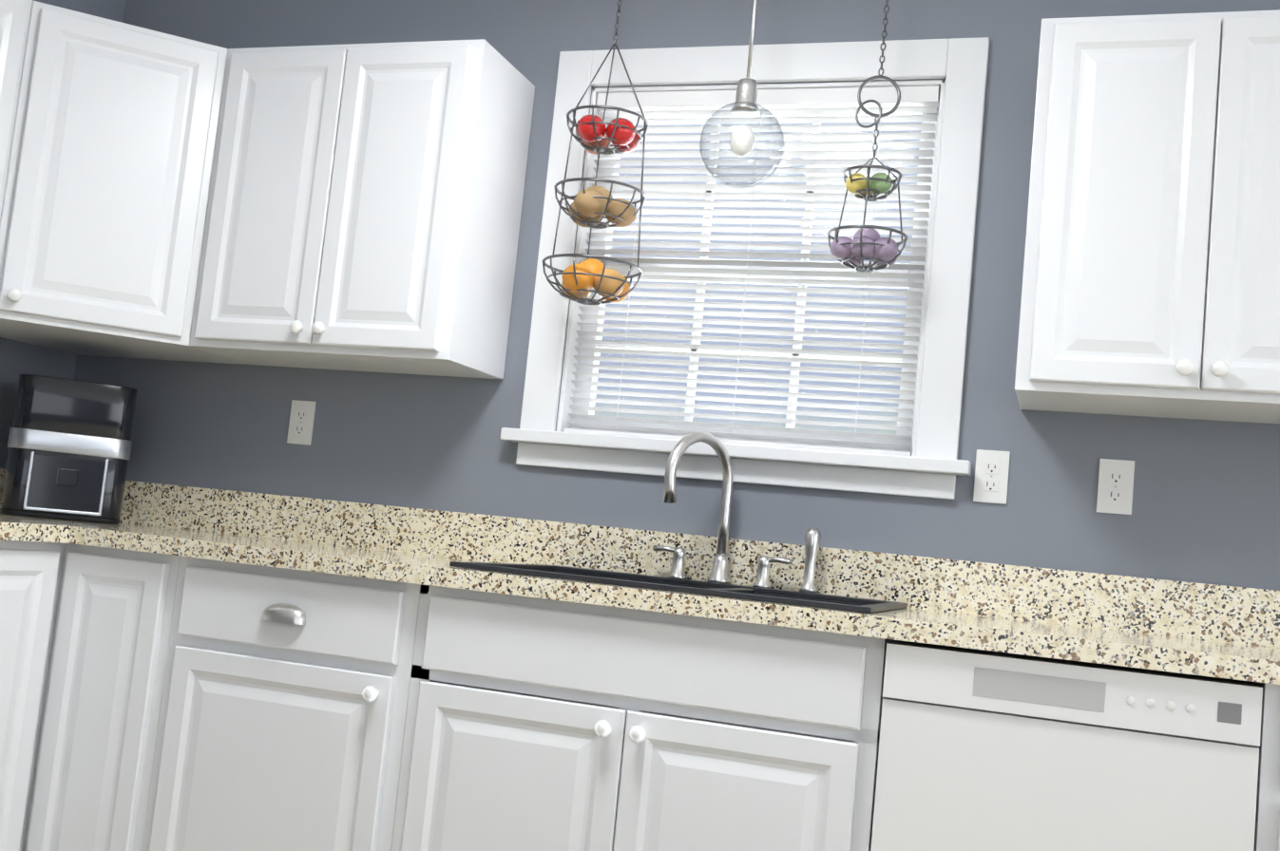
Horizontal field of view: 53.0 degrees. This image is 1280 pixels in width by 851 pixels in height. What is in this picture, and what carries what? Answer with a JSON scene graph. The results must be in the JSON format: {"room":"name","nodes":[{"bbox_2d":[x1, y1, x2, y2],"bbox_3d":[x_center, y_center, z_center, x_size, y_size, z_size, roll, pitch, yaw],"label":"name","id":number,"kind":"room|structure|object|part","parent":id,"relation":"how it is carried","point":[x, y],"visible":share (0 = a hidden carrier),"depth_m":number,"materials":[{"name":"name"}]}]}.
{"room":"kitchen","nodes":[
{"label":"kitchen","id":0,"kind":"room"},
{"bbox_2d":[0,0,126,468],"bbox_3d":[-2.364,-0.325,1.582,0.120,2.470,4.640,4,-5,19],"label":"wall","id":1,"kind":"structure","parent":0,"point":[17,358],"depth_m":3.49,"materials":[{"name":"grey paint"}]},
{"bbox_2d":[0,0,38,262],"bbox_3d":[-1.687,-0.668,2.801,0.323,0.760,0.512,4,-5,19],"label":"upper cabinet","id":2,"kind":"object","parent":1,"relation":"attached to","point":[18,18],"depth_m":2.98,"materials":[{"name":"white wood"}]},
{"bbox_2d":[0,1,231,363],"bbox_3d":[-1.369,-0.593,3.288,0.618,0.760,0.618,4,-5,19],"label":"upper cabinet","id":3,"kind":"object","parent":1,"relation":"attached to","point":[112,162],"depth_m":3.08,"materials":[{"name":"white wood"}]},
{"bbox_2d":[73,0,1279,591],"bbox_3d":[1.378,0.142,2.673,6.300,2.470,0.120,4,-5,19],"label":"wall","id":4,"kind":"structure","parent":0,"point":[1206,504],"depth_m":3.06,"materials":[{"name":"grey paint"}]},
{"bbox_2d":[286,400,316,445],"bbox_3d":[-0.893,-0.008,3.382,0.070,0.115,0.008,4,-5,19],"label":"electrical outlet","id":5,"kind":"object","parent":4,"relation":"attached to","point":[301,423],"visible":1,"depth_m":3.38,"materials":[{"name":"white plastic"}]},
{"bbox_2d":[182,38,534,379],"bbox_3d":[-0.692,-0.533,3.211,0.713,0.760,0.323,4,-5,19],"label":"upper cabinet","id":6,"kind":"object","parent":4,"relation":"attached to","point":[355,207],"depth_m":3.06,"materials":[{"name":"white wood"}]},
{"bbox_2d":[500,37,989,499],"bbox_3d":[0.255,-0.389,3.071,1.115,1.055,0.160,4,-5,19],"label":"window","id":7,"kind":"structure","parent":4,"relation":"in","point":[932,467],"depth_m":3.02,"materials":[{"name":"white wood"}]},
{"bbox_2d":[563,85,940,457],"bbox_3d":[0.255,-0.382,3.071,0.843,0.863,0.056,4,-5,19],"label":"window blinds","id":8,"kind":"object","parent":7,"relation":"attached to","point":[926,99],"visible":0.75,"depth_m":3.06,"materials":[{"name":"white plastic"}]},
{"bbox_3d":[0.272,-0.374,3.123,0.851,0.868,0.048,4,-5,19],"label":"window sash","id":9,"kind":"part","parent":7,"relation":"part of","materials":[{"name":"white wood"}]},
{"bbox_2d":[973,449,1010,504],"bbox_3d":[0.770,0.112,2.811,0.070,0.115,0.008,4,-5,19],"label":"electrical outlet","id":10,"kind":"object","parent":4,"relation":"attached to","point":[991,476],"visible":1,"depth_m":2.81,"materials":[{"name":"white plastic"}]},
{"bbox_2d":[1096,458,1134,515],"bbox_3d":[1.012,0.130,2.728,0.070,0.115,0.008,4,-5,19],"label":"electrical outlet","id":11,"kind":"object","parent":4,"relation":"attached to","point":[1116,487],"visible":1,"depth_m":2.73,"materials":[{"name":"white plastic"}]},
{"bbox_2d":[1014,9,1279,424],"bbox_3d":[1.136,-0.409,2.584,0.670,0.760,0.323,4,-5,19],"label":"upper cabinet","id":12,"kind":"object","parent":4,"relation":"attached to","point":[1151,278],"depth_m":2.47,"materials":[{"name":"white wood"}]},
{"bbox_3d":[0.543,1.134,0.431,6.540,0.060,4.640,4,-5,19],"label":"floor","id":13,"kind":"structure","parent":0,"visible":0},
{"bbox_2d":[0,540,68,850],"bbox_3d":[-1.637,0.656,2.751,0.618,0.876,0.248,4,-5,19],"label":"base cabinet","id":14,"kind":"object","parent":13,"relation":"on","point":[30,572],"depth_m":2.73,"materials":[{"name":"white wood"}]},
{"bbox_2d":[0,467,64,542],"bbox_3d":[-1.620,0.130,2.656,0.643,0.152,0.482,4,-5,19],"label":"countertop","id":15,"kind":"structure","parent":14,"relation":"on","point":[12,527],"depth_m":2.72,"materials":[{"name":"beige stone"}]},
{"bbox_2d":[26,543,163,850],"bbox_3d":[-1.078,0.736,3.027,0.308,0.876,0.618,4,-5,19],"label":"base cabinet","id":16,"kind":"object","parent":13,"relation":"on","point":[89,748],"depth_m":2.75,"materials":[{"name":"white wood"}]},
{"bbox_2d":[125,554,558,850],"bbox_3d":[-0.641,0.765,2.877,0.617,0.876,0.618,4,-5,19],"label":"base cabinet","id":17,"kind":"object","parent":13,"relation":"on","point":[156,702],"depth_m":2.56,"materials":[{"name":"white wood"}]},
{"bbox_2d":[870,640,1262,850],"bbox_3d":[0.761,0.863,2.376,0.594,0.868,0.601,4,-5,19],"label":"dishwasher","id":18,"kind":"object","parent":13,"relation":"on","point":[983,751],"visible":0.98,"depth_m":2.13,"materials":[{"name":"grey plastic"}]},
{"bbox_2d":[1253,682,1279,850],"bbox_3d":[1.331,0.899,2.202,0.586,0.876,0.618,4,-5,19],"label":"base cabinet","id":19,"kind":"object","parent":13,"relation":"on","point":[1267,831],"depth_m":2.05,"materials":[{"name":"white wood"}]},
{"bbox_2d":[64,431,1279,685],"bbox_3d":[-0.044,0.261,2.718,3.598,0.551,0.658,4,-5,19],"label":"countertop","id":20,"kind":"structure","parent":19,"relation":"on","point":[1203,629],"depth_m":2.76,"materials":[{"name":"beige stone"}]},
{"bbox_2d":[0,374,137,524],"bbox_3d":[-1.488,0.066,3.337,0.357,0.350,0.357,4,-5,19],"label":"air fryer","id":21,"kind":"object","parent":20,"relation":"on","point":[69,443],"visible":1,"depth_m":3.21,"materials":[{"name":"black plastic"}]},
{"bbox_2d":[448,561,908,685],"bbox_3d":[0.093,0.438,2.676,0.840,0.218,0.555,4,-5,19],"label":"sink","id":22,"kind":"object","parent":20,"relation":"in","point":[864,601],"depth_m":2.83,"materials":[{"name":"grey metal"}]},
{"bbox_2d":[652,431,821,593],"bbox_3d":[0.197,0.184,2.831,0.386,0.333,0.234,4,-5,19],"label":"faucet","id":23,"kind":"object","parent":20,"relation":"on","point":[718,579],"depth_m":2.87,"materials":[{"name":"silver metal"}]},
{"bbox_3d":[0.791,-1.384,0.658,6.540,0.080,4.640,4,-5,19],"label":"ceiling","id":24,"kind":"structure","parent":0,"visible":0},
{"bbox_2d":[541,0,648,305],"bbox_3d":[-0.076,-0.746,3.047,0.237,0.927,0.237,4,-5,19],"label":"fruit basket","id":25,"kind":"object","parent":24,"relation":"hanging from","point":[591,207],"visible":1,"depth_m":2.98,"materials":[{"name":"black metal"}]},
{"bbox_2d":[560,114,640,303],"bbox_3d":[-0.101,-0.511,3.020,0.176,0.427,0.188,4,-5,19],"label":"fruit","id":26,"kind":"object","parent":25,"relation":"on","point":[590,205],"depth_m":2.98,"materials":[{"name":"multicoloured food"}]},
{"bbox_2d":[699,0,783,188],"bbox_3d":[0.252,-0.862,2.897,0.190,0.660,0.190,4,-5,19],"label":"pendant lamp","id":27,"kind":"object","parent":24,"relation":"hanging from","point":[742,141],"visible":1,"depth_m":2.87,"materials":[{"name":"clear glass"}]},
{"bbox_2d":[827,0,907,272],"bbox_3d":[0.536,-0.752,2.868,0.177,0.827,0.177,4,-5,19],"label":"basket","id":28,"kind":"object","parent":24,"relation":"hanging from","point":[867,242],"visible":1,"depth_m":2.81,"materials":[{"name":"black metal"}]},
{"bbox_2d":[829,171,898,267],"bbox_3d":[0.505,-0.458,2.837,0.150,0.199,0.130,4,-5,19],"label":"fruit","id":29,"kind":"object","parent":28,"relation":"on","point":[867,243],"depth_m":2.80,"materials":[{"name":"purple food"}]},
{"label":"outside","id":30,"kind":"structure","parent":0,"visible":0},
{"bbox_2d":[593,121,921,435],"bbox_3d":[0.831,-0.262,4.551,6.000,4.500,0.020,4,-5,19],"label":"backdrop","id":31,"kind":"structure","parent":30,"point":[773,407],"depth_m":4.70,"materials":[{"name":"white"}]}
]}

